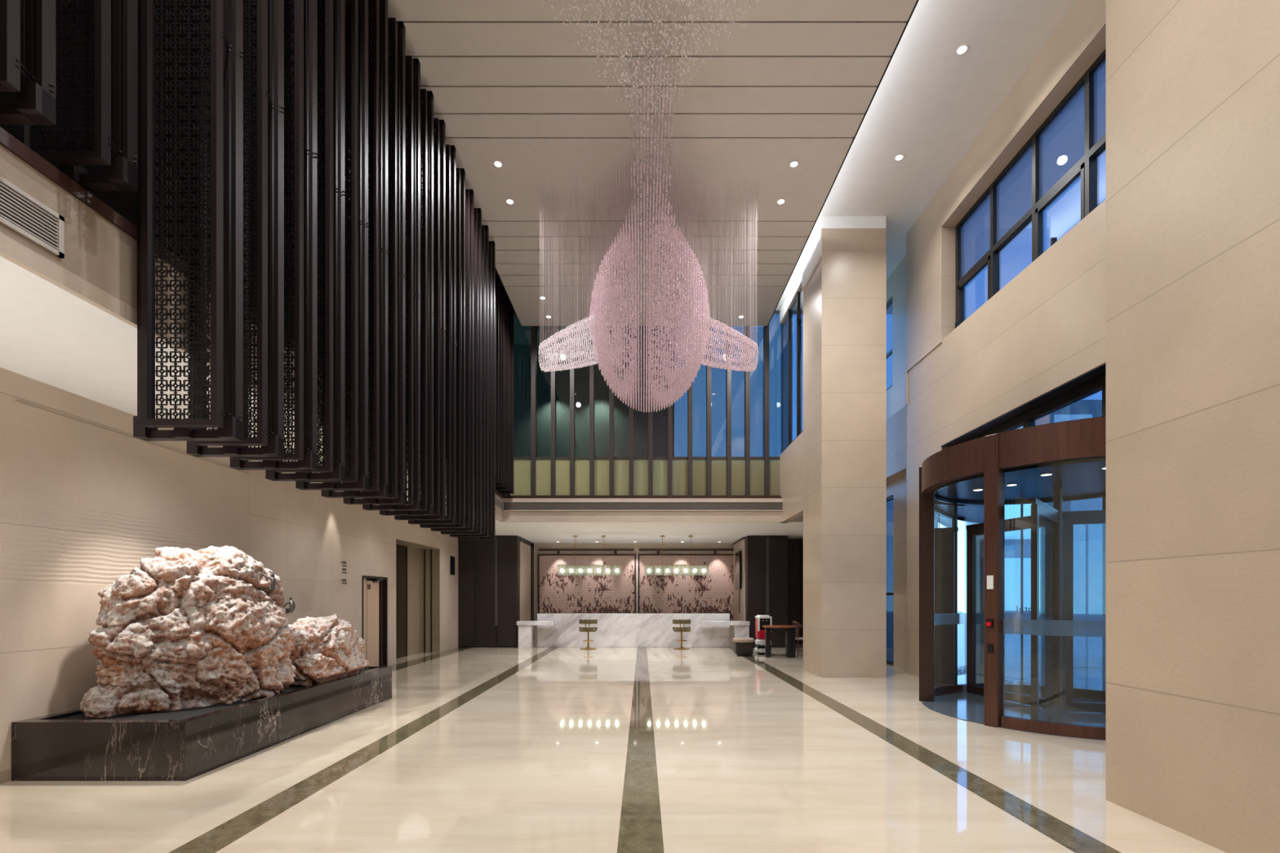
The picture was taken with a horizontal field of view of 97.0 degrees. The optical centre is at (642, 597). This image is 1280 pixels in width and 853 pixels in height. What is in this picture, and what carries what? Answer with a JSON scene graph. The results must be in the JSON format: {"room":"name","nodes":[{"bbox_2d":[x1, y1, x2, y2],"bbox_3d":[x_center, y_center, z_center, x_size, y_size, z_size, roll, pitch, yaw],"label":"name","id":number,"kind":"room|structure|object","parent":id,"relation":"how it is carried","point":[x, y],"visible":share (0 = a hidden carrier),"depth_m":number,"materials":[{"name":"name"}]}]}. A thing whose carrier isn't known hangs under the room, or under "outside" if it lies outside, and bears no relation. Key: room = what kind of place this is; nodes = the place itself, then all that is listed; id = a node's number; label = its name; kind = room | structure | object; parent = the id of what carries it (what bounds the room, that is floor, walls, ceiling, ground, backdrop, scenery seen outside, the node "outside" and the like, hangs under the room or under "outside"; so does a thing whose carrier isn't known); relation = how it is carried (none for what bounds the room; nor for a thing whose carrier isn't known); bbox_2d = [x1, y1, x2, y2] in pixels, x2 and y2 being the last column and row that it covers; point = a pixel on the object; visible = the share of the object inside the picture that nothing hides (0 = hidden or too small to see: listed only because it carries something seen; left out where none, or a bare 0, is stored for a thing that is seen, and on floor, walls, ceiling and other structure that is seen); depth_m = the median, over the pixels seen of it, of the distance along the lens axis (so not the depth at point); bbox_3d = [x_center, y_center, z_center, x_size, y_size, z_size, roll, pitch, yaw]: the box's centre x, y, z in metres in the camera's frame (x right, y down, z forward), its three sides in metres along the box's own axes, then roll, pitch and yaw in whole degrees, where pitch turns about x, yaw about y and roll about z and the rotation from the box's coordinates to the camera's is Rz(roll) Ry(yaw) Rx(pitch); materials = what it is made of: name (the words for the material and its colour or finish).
{"room":"hotel lobby","nodes":[
{"label":"hotel lobby","id":0,"kind":"room"},
{"bbox_2d":[0,367,250,771],"bbox_3d":[-5.380,-0.175,2.225,0.440,3.350,10.450,0,0,0],"label":"wall","id":1,"kind":"structure","parent":0,"point":[82,504],"depth_m":5.14,"materials":[{"name":"stone"}]},
{"bbox_2d":[0,399,250,784],"bbox_3d":[-5.157,-0.065,2.220,0.006,3.130,10.440,0,0,0],"label":"trim","id":2,"kind":"structure","parent":1,"relation":"attached to","point":[5,775],"depth_m":5.13,"materials":[{"name":"stone"}]},
{"bbox_2d":[0,0,510,496],"bbox_3d":[-5.200,-4.785,5.650,3.800,4.730,17.300,0,0,0],"label":"wall","id":3,"kind":"structure","parent":0,"point":[124,202],"depth_m":7.67,"materials":[{"name":"paint"}]},
{"bbox_2d":[133,0,243,440],"bbox_3d":[-3.078,-3.837,3.785,0.697,5.525,0.210,0,0,0],"label":"lattice screen","id":4,"kind":"object","parent":3,"relation":"attached to","point":[226,28],"visible":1,"depth_m":3.71,"materials":[{"name":"metal"}]},
{"bbox_2d":[186,0,284,457],"bbox_3d":[-3.078,-3.837,4.229,0.697,5.525,0.210,0,0,0],"label":"lattice screen","id":5,"kind":"object","parent":3,"relation":"attached to","point":[270,13],"visible":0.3,"depth_m":4.16,"materials":[{"name":"metal"}]},
{"bbox_2d":[230,0,317,470],"bbox_3d":[-3.078,-3.837,4.673,0.697,5.525,0.210,0,0,0],"label":"lattice screen","id":6,"kind":"object","parent":3,"relation":"attached to","point":[305,11],"visible":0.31,"depth_m":4.60,"materials":[{"name":"metal"}]},
{"bbox_2d":[265,0,345,480],"bbox_3d":[-3.078,-3.837,5.117,0.697,5.525,0.210,0,0,0],"label":"lattice screen","id":7,"kind":"object","parent":3,"relation":"attached to","point":[335,10],"visible":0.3,"depth_m":5.05,"materials":[{"name":"metal"}]},
{"bbox_2d":[295,0,368,489],"bbox_3d":[-3.078,-3.837,5.561,0.697,5.525,0.210,0,0,0],"label":"lattice screen","id":8,"kind":"object","parent":3,"relation":"attached to","point":[359,8],"visible":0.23,"depth_m":5.50,"materials":[{"name":"metal"}]},
{"bbox_2d":[321,0,388,497],"bbox_3d":[-3.078,-3.837,6.005,0.697,5.525,0.210,0,0,0],"label":"lattice screen","id":9,"kind":"object","parent":3,"relation":"attached to","point":[380,489],"visible":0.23,"depth_m":5.95,"materials":[{"name":"metal"}]},
{"bbox_2d":[343,17,405,504],"bbox_3d":[-3.078,-3.837,6.449,0.697,5.525,0.210,0,0,0],"label":"lattice screen","id":10,"kind":"object","parent":3,"relation":"attached to","point":[397,28],"visible":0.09,"depth_m":6.48,"materials":[{"name":"metal"}]},
{"bbox_2d":[362,55,421,510],"bbox_3d":[-3.078,-3.837,6.893,0.697,5.525,0.210,0,0,0],"label":"lattice screen","id":11,"kind":"object","parent":3,"relation":"attached to","point":[412,64],"visible":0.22,"depth_m":6.85,"materials":[{"name":"metal"}]},
{"bbox_2d":[379,88,434,515],"bbox_3d":[-3.078,-3.837,7.337,0.697,5.525,0.210,0,0,0],"label":"lattice screen","id":12,"kind":"object","parent":3,"relation":"attached to","point":[426,96],"visible":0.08,"depth_m":7.29,"materials":[{"name":"metal"}]},
{"bbox_2d":[394,118,445,519],"bbox_3d":[-3.078,-3.837,7.781,0.697,5.525,0.210,0,0,0],"label":"lattice screen","id":13,"kind":"object","parent":3,"relation":"attached to","point":[439,125],"visible":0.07,"depth_m":7.82,"materials":[{"name":"metal"}]},
{"bbox_2d":[408,144,456,524],"bbox_3d":[-3.078,-3.837,8.225,0.697,5.525,0.210,0,0,0],"label":"lattice screen","id":14,"kind":"object","parent":3,"relation":"attached to","point":[451,150],"visible":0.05,"depth_m":8.26,"materials":[{"name":"metal"}]},
{"bbox_2d":[419,168,466,528],"bbox_3d":[-3.078,-3.837,8.669,0.697,5.525,0.210,0,0,0],"label":"lattice screen","id":15,"kind":"object","parent":3,"relation":"attached to","point":[460,172],"visible":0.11,"depth_m":8.70,"materials":[{"name":"metal"}]},
{"bbox_2d":[431,189,474,531],"bbox_3d":[-3.078,-3.837,9.113,0.697,5.525,0.210,0,0,0],"label":"lattice screen","id":16,"kind":"object","parent":3,"relation":"attached to","point":[469,193],"visible":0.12,"depth_m":9.15,"materials":[{"name":"metal"}]},
{"bbox_2d":[440,208,482,534],"bbox_3d":[-3.078,-3.837,9.557,0.697,5.525,0.210,0,0,0],"label":"lattice screen","id":17,"kind":"object","parent":3,"relation":"attached to","point":[477,211],"visible":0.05,"depth_m":9.59,"materials":[{"name":"metal"}]},
{"bbox_2d":[449,225,488,537],"bbox_3d":[-3.078,-3.837,10.001,0.697,5.525,0.210,0,0,0],"label":"lattice screen","id":18,"kind":"object","parent":3,"relation":"attached to","point":[485,229],"visible":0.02,"depth_m":10.04,"materials":[{"name":"metal"}]},
{"bbox_2d":[457,240,495,539],"bbox_3d":[-3.078,-3.837,10.445,0.697,5.525,0.210,0,0,0],"label":"lattice screen","id":19,"kind":"object","parent":3,"relation":"attached to","point":[491,243],"visible":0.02,"depth_m":10.48,"materials":[{"name":"metal"}]},
{"bbox_2d":[250,470,457,666],"bbox_3d":[-6.200,-0.175,12.175,1.400,3.350,9.450,0,0,0],"label":"wall","id":20,"kind":"structure","parent":0,"point":[304,537],"depth_m":10.02,"materials":[{"name":"stone"}]},
{"bbox_2d":[361,575,387,666],"bbox_3d":[-5.556,0.535,11.650,0.228,1.930,1.100,0,0,0],"label":"door","id":21,"kind":"structure","parent":20,"relation":"in","point":[371,590],"depth_m":11.71,"materials":[{"name":"beige laminate"}]},
{"bbox_2d":[395,538,439,658],"bbox_3d":[-5.785,0.090,14.002,0.570,2.820,2.714,0,0,0],"label":"door","id":22,"kind":"structure","parent":20,"relation":"in","point":[407,553],"depth_m":15.03,"materials":[{"name":"metal"}]},
{"bbox_2d":[449,555,454,575],"bbox_3d":[-5.483,-0.913,16.345,0.032,0.526,0.327,0,0,0],"label":"sign","id":23,"kind":"object","parent":20,"relation":"attached to","point":[451,558],"visible":1,"depth_m":16.24,"materials":[{"name":"black plastic"}]},
{"bbox_2d":[0,256,803,543],"bbox_3d":[-0.750,-2.125,8.500,12.500,0.550,23.000,0,0,0],"label":"ceiling","id":24,"kind":"structure","parent":0,"point":[49,335],"depth_m":4.54,"materials":[{"name":"white paint"}]},
{"bbox_2d":[557,535,621,575],"bbox_3d":[-1.590,-1.256,17.000,1.921,1.188,0.260,0,0,0],"label":"pendant light","id":25,"kind":"object","parent":24,"relation":"hanging from","point":[562,570],"visible":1,"depth_m":16.99,"materials":[{"name":"gold metal"}]},
{"bbox_2d":[644,535,708,575],"bbox_3d":[1.026,-1.256,17.000,1.921,1.188,0.260,0,0,0],"label":"pendant light","id":26,"kind":"object","parent":24,"relation":"hanging from","point":[658,570],"visible":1,"depth_m":16.99,"materials":[{"name":"gold metal"}]},
{"bbox_2d":[0,144,803,522],"bbox_3d":[0.865,-2.132,5.435,8.670,0.575,16.870,0,0,0],"label":"wall","id":27,"kind":"structure","parent":0,"point":[99,265],"depth_m":3.63,"materials":[{"name":"paint"}]},
{"bbox_2d":[0,175,64,257],"bbox_3d":[-3.420,-2.120,2.663,0.020,0.240,1.350,0,0,0],"label":"air vent","id":28,"kind":"object","parent":27,"relation":"in","point":[22,213],"visible":1,"depth_m":3.17,"materials":[{"name":"metal"}]},
{"bbox_2d":[0,126,782,498],"bbox_3d":[-0.075,-2.460,5.560,6.990,0.080,17.120,0,0,0],"label":"trim","id":29,"kind":"structure","parent":27,"relation":"attached to","point":[7,140],"depth_m":3.48,"materials":[{"name":"white paint"}]},
{"bbox_2d":[0,0,55,124],"bbox_3d":[-3.463,-4.760,2.915,0.697,4.480,0.210,0,0,0],"label":"screen","id":30,"kind":"object","parent":29,"relation":"on","point":[35,104],"visible":1,"depth_m":2.95,"materials":[{"name":"metal"}]},
{"bbox_2d":[17,0,137,191],"bbox_3d":[-3.463,-4.760,3.405,0.697,4.480,0.210,0,0,0],"label":"screen","id":31,"kind":"object","parent":29,"relation":"on","point":[122,167],"visible":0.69,"depth_m":3.33,"materials":[{"name":"metal"}]},
{"bbox_2d":[495,275,499,481],"bbox_3d":[-3.463,-4.760,12.255,0.697,4.480,0.210,0,0,0],"label":"screen","id":32,"kind":"object","parent":29,"relation":"on","point":[497,473],"visible":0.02,"depth_m":12.29,"materials":[{"name":"metal"}]},
{"bbox_2d":[495,286,504,486],"bbox_3d":[-3.463,-4.760,12.725,0.697,4.480,0.210,0,0,0],"label":"screen","id":33,"kind":"object","parent":29,"relation":"on","point":[501,291],"visible":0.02,"depth_m":12.76,"materials":[{"name":"metal"}]},
{"bbox_2d":[495,297,509,489],"bbox_3d":[-3.463,-4.760,13.195,0.697,4.480,0.210,0,0,0],"label":"screen","id":34,"kind":"object","parent":29,"relation":"on","point":[506,486],"visible":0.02,"depth_m":13.20,"materials":[{"name":"metal"}]},
{"bbox_2d":[496,308,514,493],"bbox_3d":[-3.463,-4.760,13.665,0.697,4.480,0.210,0,0,0],"label":"screen","id":35,"kind":"object","parent":29,"relation":"on","point":[511,310],"visible":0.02,"depth_m":13.70,"materials":[{"name":"metal"}]},
{"bbox_2d":[495,497,502,511],"bbox_3d":[-3.420,-2.225,12.400,0.019,0.230,2.800,0,0,0],"label":"air vent","id":36,"kind":"object","parent":27,"relation":"in","point":[498,502],"visible":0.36,"depth_m":13.47,"materials":[{"name":"metal"}]},
{"bbox_2d":[502,501,782,511],"bbox_3d":[0.895,-2.225,13.812,8.610,0.230,0.024,0,0,0],"label":"air vent","id":37,"kind":"object","parent":27,"relation":"in","point":[507,505],"visible":0.7,"depth_m":13.81,"materials":[{"name":"metal"}]},
{"bbox_2d":[509,310,782,496],"bbox_3d":[0.155,-4.810,14.110,6.911,4.680,0.220,0,0,0],"label":"window","id":38,"kind":"structure","parent":27,"relation":"in","point":[573,437],"depth_m":14.10,"materials":[{"name":"clear glass"}]},
{"bbox_2d":[520,537,533,641],"bbox_3d":[-3.820,-0.175,18.350,0.200,3.350,2.100,0,0,0],"label":"wall","id":39,"kind":"structure","parent":0,"point":[526,547],"depth_m":18.33,"materials":[{"name":"paint"}]},
{"bbox_2d":[57,0,1076,312],"bbox_3d":[-0.500,-7.200,5.650,13.000,0.100,17.300,0,0,0],"label":"ceiling","id":40,"kind":"structure","parent":0,"point":[931,102],"depth_m":8.11,"materials":[{"name":"paint"}]},
{"bbox_2d":[894,153,903,160],"bbox_3d":[4.170,-7.144,9.190,0.134,0.012,0.134,0,0,0],"label":"recessed light","id":41,"kind":"object","parent":40,"relation":"in","point":[899,157],"visible":1,"depth_m":9.19,"materials":[{"name":"white"}]},
{"bbox_2d":[956,44,968,54],"bbox_3d":[4.170,-7.144,7.380,0.134,0.012,0.134,0,0,0],"label":"recessed light","id":42,"kind":"object","parent":40,"relation":"in","point":[962,49],"visible":1,"depth_m":7.38,"materials":[{"name":"white"}]},
{"bbox_2d":[0,640,1226,852],"bbox_3d":[-0.600,1.500,8.500,12.800,0.001,23.000,0,0,0],"label":"floor","id":43,"kind":"structure","parent":0,"point":[535,749],"depth_m":4.69,"materials":[{"name":"beige stone"}]},
{"bbox_2d":[11,666,391,781],"bbox_3d":[-4.590,1.260,6.525,1.720,0.480,3.810,0,0,0],"label":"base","id":44,"kind":"object","parent":43,"relation":"on","point":[184,744],"visible":0.86,"depth_m":4.69,"materials":[{"name":"black stone"}]},
{"bbox_2d":[79,545,295,718],"bbox_3d":[-4.399,0.260,5.629,0.943,1.576,1.735,0,0,32],"label":"rock","id":45,"kind":"object","parent":44,"relation":"on","point":[187,628],"visible":1,"depth_m":5.33,"materials":[{"name":"pink stone"}]},
{"bbox_2d":[262,570,275,595],"bbox_3d":[-3.944,-0.129,5.979,0.133,0.312,0.072,0,0,-6],"label":"figurine","id":46,"kind":"object","parent":45,"relation":"on","point":[272,579],"visible":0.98,"depth_m":5.96,"materials":[{"name":"grey metal"}]},
{"bbox_2d":[283,596,295,613],"bbox_3d":[-3.847,0.098,6.145,0.166,0.215,0.069,0,0,6],"label":"figurine","id":47,"kind":"object","parent":45,"relation":"on","point":[291,603],"visible":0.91,"depth_m":6.12,"materials":[{"name":"grey metal"}]},
{"bbox_2d":[288,613,368,686],"bbox_3d":[-3.994,0.628,7.124,0.615,0.840,1.284,0,0,9],"label":"rock","id":48,"kind":"object","parent":44,"relation":"on","point":[328,648],"visible":0.77,"depth_m":6.83,"materials":[{"name":"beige stone"}]},
{"bbox_2d":[457,535,519,647],"bbox_3d":[-4.673,-0.173,17.080,1.855,3.347,0.420,0,0,0],"label":"wall panel","id":49,"kind":"object","parent":43,"relation":"on","point":[489,570],"visible":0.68,"depth_m":16.90,"materials":[{"name":"brown wood"}]},
{"bbox_2d":[578,619,597,649],"bbox_3d":[-1.571,1.065,16.416,0.530,0.870,0.489,0,0,0],"label":"bar stool","id":50,"kind":"object","parent":43,"relation":"on","point":[585,622],"visible":1,"depth_m":16.24,"materials":[{"name":"gold metal"}]},
{"bbox_2d":[516,613,750,648],"bbox_3d":[-0.270,0.996,17.050,6.806,1.008,1.100,0,0,0],"label":"reception desk","id":51,"kind":"object","parent":43,"relation":"on","point":[553,629],"visible":0.97,"depth_m":16.96,"materials":[{"name":"white stone"}]},
{"bbox_2d":[672,619,690,649],"bbox_3d":[1.137,1.065,16.416,0.530,0.870,0.489,0,0,0],"label":"bar stool","id":52,"kind":"object","parent":43,"relation":"on","point":[680,622],"visible":1,"depth_m":16.24,"materials":[{"name":"gold metal"}]},
{"bbox_2d":[732,637,754,656],"bbox_3d":[2.604,1.270,14.600,0.560,0.460,0.560,0,0,0],"label":"stool","id":53,"kind":"object","parent":43,"relation":"on","point":[743,646],"visible":1,"depth_m":14.40,"materials":[{"name":"beige fabric"}]},
{"bbox_2d":[732,637,754,643],"bbox_3d":[2.604,1.097,14.600,0.560,0.115,0.560,0,0,0],"label":"cushion","id":54,"kind":"object","parent":53,"relation":"on","point":[736,640],"depth_m":14.39,"materials":[{"name":"beige fabric"}]},
{"bbox_2d":[754,615,772,654],"bbox_3d":[3.173,0.985,14.900,0.380,1.030,0.400,0,0,0],"label":"robot","id":55,"kind":"object","parent":43,"relation":"on","point":[761,620],"visible":0.8,"depth_m":14.72,"materials":[{"name":"white plastic"}]},
{"bbox_2d":[745,535,787,647],"bbox_3d":[3.746,-0.173,17.080,1.202,3.347,0.420,0,0,0],"label":"wall panel","id":56,"kind":"object","parent":43,"relation":"on","point":[766,556],"visible":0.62,"depth_m":16.90,"materials":[{"name":"brown wood"}]},
{"bbox_2d":[761,625,796,657],"bbox_3d":[3.434,1.105,14.200,0.860,0.790,0.645,0,0,0],"label":"table","id":57,"kind":"object","parent":43,"relation":"on","point":[789,630],"visible":1,"depth_m":14.04,"materials":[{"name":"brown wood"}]},
{"bbox_2d":[787,538,803,644],"bbox_3d":[4.923,-0.173,17.995,1.113,3.347,0.390,0,0,0],"label":"tall cabinet","id":58,"kind":"object","parent":43,"relation":"on","point":[795,546],"visible":0.38,"depth_m":17.80,"materials":[{"name":"black wood"}]},
{"bbox_2d":[792,621,803,656],"bbox_3d":[4.148,1.051,14.550,0.551,0.898,0.515,0,0,0],"label":"spindle chair","id":59,"kind":"object","parent":43,"relation":"on","point":[794,623],"visible":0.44,"depth_m":14.38,"materials":[{"name":"brown wood"}]},
{"bbox_2d":[533,543,733,640],"bbox_3d":[-0.050,-0.175,19.500,11.100,3.350,0.200,0,0,0],"label":"wall","id":60,"kind":"structure","parent":0,"point":[536,546],"depth_m":19.40,"materials":[{"name":"paint"}]},
{"bbox_2d":[537,548,635,613],"bbox_3d":[-1.899,-0.454,19.350,3.358,2.408,0.090,0,0,0],"label":"mural panel","id":61,"kind":"object","parent":60,"relation":"attached to","point":[557,593],"visible":0.86,"depth_m":19.36,"materials":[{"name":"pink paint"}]},
{"bbox_2d":[636,554,637,613],"bbox_3d":[-0.186,0.015,19.380,0.029,2.970,0.039,0,0,0],"label":"trim","id":62,"kind":"structure","parent":60,"relation":"attached to","point":[637,554],"depth_m":19.36,"materials":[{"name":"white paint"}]},
{"bbox_2d":[638,548,733,619],"bbox_3d":[1.517,-0.454,19.350,3.339,2.408,0.090,0,0,0],"label":"mural panel","id":63,"kind":"object","parent":60,"relation":"attached to","point":[713,593],"visible":0.76,"depth_m":19.36,"materials":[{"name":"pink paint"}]},
{"bbox_2d":[388,0,919,326],"bbox_3d":[0.050,-6.748,5.485,6.100,0.104,16.970,0,0,0],"label":"ceiling","id":64,"kind":"structure","parent":0,"point":[508,82],"depth_m":7.95,"materials":[{"name":"white paint"}]},
{"bbox_2d":[493,160,502,167],"bbox_3d":[-2.231,-6.694,8.740,0.134,0.012,0.134,0,0,0],"label":"recessed light","id":65,"kind":"object","parent":64,"relation":"in","point":[497,163],"visible":1,"depth_m":8.74,"materials":[{"name":"white"}]},
{"bbox_2d":[506,198,514,204],"bbox_3d":[-2.241,-6.694,9.570,0.134,0.012,0.134,0,0,0],"label":"recessed light","id":66,"kind":"object","parent":64,"relation":"in","point":[509,201],"visible":1,"depth_m":9.57,"materials":[{"name":"white"}]},
{"bbox_2d":[537,0,764,412],"bbox_3d":[0.096,-4.965,7.968,3.589,3.471,5.975,0,0,0],"label":"chandelier","id":67,"kind":"object","parent":64,"relation":"hanging from","point":[699,319],"visible":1,"depth_m":9.14,"materials":[{"name":"pink glass"}]},
{"bbox_2d":[777,198,785,204],"bbox_3d":[2.342,-6.694,9.570,0.134,0.012,0.134,0,0,0],"label":"recessed light","id":68,"kind":"object","parent":64,"relation":"in","point":[780,201],"visible":1,"depth_m":9.57,"materials":[{"name":"white"}]},
{"bbox_2d":[789,160,798,167],"bbox_3d":[2.341,-6.694,8.740,0.134,0.012,0.134,0,0,0],"label":"recessed light","id":69,"kind":"object","parent":64,"relation":"in","point":[793,163],"visible":1,"depth_m":8.74,"materials":[{"name":"white"}]},
{"bbox_2d":[732,537,745,621],"bbox_3d":[3.185,-0.175,18.350,0.190,3.350,2.100,0,0,0],"label":"wall","id":70,"kind":"structure","parent":0,"point":[739,545],"depth_m":18.04,"materials":[{"name":"stone"}]},
{"bbox_2d":[735,551,741,613],"bbox_3d":[3.066,-0.477,18.060,0.084,1.954,0.880,0,0,0],"label":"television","id":71,"kind":"object","parent":70,"relation":"attached to","point":[738,555],"visible":1,"depth_m":17.84,"materials":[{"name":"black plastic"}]},
{"bbox_2d":[779,265,801,324],"bbox_3d":[3.520,-6.975,12.970,0.200,0.350,2.260,0,0,0],"label":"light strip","id":72,"kind":"structure","parent":0,"point":[796,286],"depth_m":13.06,"materials":[{"name":"white paint"}]},
{"bbox_2d":[779,431,803,523],"bbox_3d":[3.510,-2.695,12.970,0.180,1.690,2.260,0,0,0],"label":"wall","id":73,"kind":"structure","parent":0,"point":[791,460],"depth_m":12.92,"materials":[{"name":"stone"}]},
{"bbox_2d":[781,288,803,453],"bbox_3d":[3.490,-5.170,12.980,0.080,3.260,2.240,0,0,0],"label":"window","id":74,"kind":"structure","parent":73,"relation":"in","point":[793,325],"depth_m":13.11,"materials":[{"name":"blue glass"}]},
{"bbox_2d":[801,216,886,677],"bbox_3d":[3.953,-2.825,11.225,1.235,8.650,1.230,0,0,0],"label":"column","id":75,"kind":"structure","parent":0,"point":[844,258],"depth_m":10.61,"materials":[{"name":"stone"}]},
{"bbox_2d":[886,255,906,669],"bbox_3d":[5.550,-2.825,15.380,0.100,8.650,8.440,0,0,0],"label":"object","id":76,"kind":"structure","parent":0,"point":[896,282],"depth_m":12.16,"materials":[{"name":"stone"}]},
{"bbox_2d":[886,297,892,391],"bbox_3d":[5.565,-5.650,13.825,0.070,2.000,2.750,0,0,0],"label":"window","id":77,"kind":"structure","parent":76,"relation":"attached to","point":[889,305],"depth_m":12.74,"materials":[{"name":"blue glass"}]},
{"bbox_2d":[886,495,893,665],"bbox_3d":[5.565,-0.375,13.700,0.070,3.750,2.600,0,0,0],"label":"window","id":78,"kind":"structure","parent":76,"relation":"attached to","point":[890,500],"depth_m":12.70,"materials":[{"name":"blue glass"}]},
{"bbox_2d":[886,0,1106,676],"bbox_3d":[5.400,-2.825,10.195,0.400,8.650,12.010,0,0,0],"label":"wall","id":79,"kind":"structure","parent":0,"point":[1044,329],"depth_m":8.30,"materials":[{"name":"stone"}]},
{"bbox_2d":[905,339,942,404],"bbox_3d":[5.190,-4.130,10.480,0.020,0.680,1.320,0,0,0],"label":"trim","id":80,"kind":"structure","parent":79,"relation":"attached to","point":[940,340],"depth_m":10.92,"materials":[{"name":"stone"}]},
{"bbox_2d":[919,416,1106,740],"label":"door","id":81,"kind":"structure","parent":79,"relation":"in","point":[1074,451],"depth_m":7.31,"materials":[{"name":"brown wood"}]},
{"bbox_2d":[972,488,983,491],"bbox_3d":[4.661,-1.492,7.860,0.134,0.012,0.134,0,0,0],"label":"recessed light","id":82,"kind":"object","parent":81,"relation":"attached to","point":[974,490],"visible":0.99,"depth_m":7.87,"materials":[{"name":"white"}]},
{"bbox_2d":[986,644,993,653],"bbox_3d":[4.032,0.595,6.564,0.015,0.101,0.060,0,0,-31],"label":"switch","id":83,"kind":"object","parent":81,"relation":"attached to","point":[989,646],"depth_m":6.56,"materials":[{"name":"black plastic"}]},
{"bbox_2d":[1005,483,1017,486],"bbox_3d":[4.898,-1.492,7.505,0.134,0.012,0.134,0,0,0],"label":"recessed light","id":84,"kind":"object","parent":81,"relation":"attached to","point":[1011,484],"visible":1,"depth_m":7.47,"materials":[{"name":"white"}]},
{"bbox_2d":[1040,472,1053,475],"bbox_3d":[4.910,-1.492,6.880,0.134,0.012,0.134,0,0,0],"label":"recessed light","id":85,"kind":"object","parent":81,"relation":"attached to","point":[1048,473],"visible":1,"depth_m":6.87,"materials":[{"name":"white"}]},
{"bbox_2d":[941,362,1106,684],"bbox_3d":[5.365,-0.568,7.420,0.350,4.135,4.840,0,0,0],"label":"window","id":86,"kind":"structure","parent":79,"relation":"in","point":[1084,396],"depth_m":7.53,"materials":[{"name":"blue glass"}]},
{"bbox_2d":[955,48,1106,328],"bbox_3d":[5.455,-5.460,7.390,0.170,1.980,4.890,0,0,0],"label":"window","id":87,"kind":"structure","parent":79,"relation":"in","point":[1057,178],"depth_m":7.81,"materials":[{"name":"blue glass"}]},
{"bbox_2d":[1106,0,1279,852],"bbox_3d":[4.715,-2.825,0.595,2.570,8.650,7.190,0,0,0],"label":"wall pier","id":88,"kind":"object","parent":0,"point":[1193,86],"visible":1,"depth_m":3.54,"materials":[{"name":"stone"}]},
{"label":"outside","id":89,"kind":"structure","parent":0,"visible":0},
{"bbox_2d":[1004,626,1102,690],"bbox_3d":[32.810,1.570,20.000,54.380,0.100,80.000,0,0,0],"label":"pavement","id":90,"kind":"structure","parent":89,"point":[1087,677],"depth_m":12.16,"materials":[{"name":"grey concrete"}]},
{"bbox_2d":[1004,497,1102,626],"bbox_3d":[26.000,-4.480,34.975,16.000,12.000,10.050,0,0,0],"label":"office building","id":91,"kind":"structure","parent":90,"relation":"on","point":[1012,539],"depth_m":29.95,"materials":[{"name":"blue glass"}]},
{"bbox_2d":[1004,680,1102,689],"bbox_3d":[7.240,1.482,8.101,1.983,0.036,4.940,0,0,-17],"label":"gravel","id":92,"kind":"object","parent":90,"relation":"on","point":[1024,682],"visible":0.03,"depth_m":9.46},
{"bbox_2d":[1047,497,1102,667],"bbox_3d":[9.600,-1.080,12.600,0.840,5.200,0.840,0,0,0],"label":"window","id":93,"kind":"structure","parent":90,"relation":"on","point":[1086,537],"depth_m":12.25,"materials":[{"name":"glass"}]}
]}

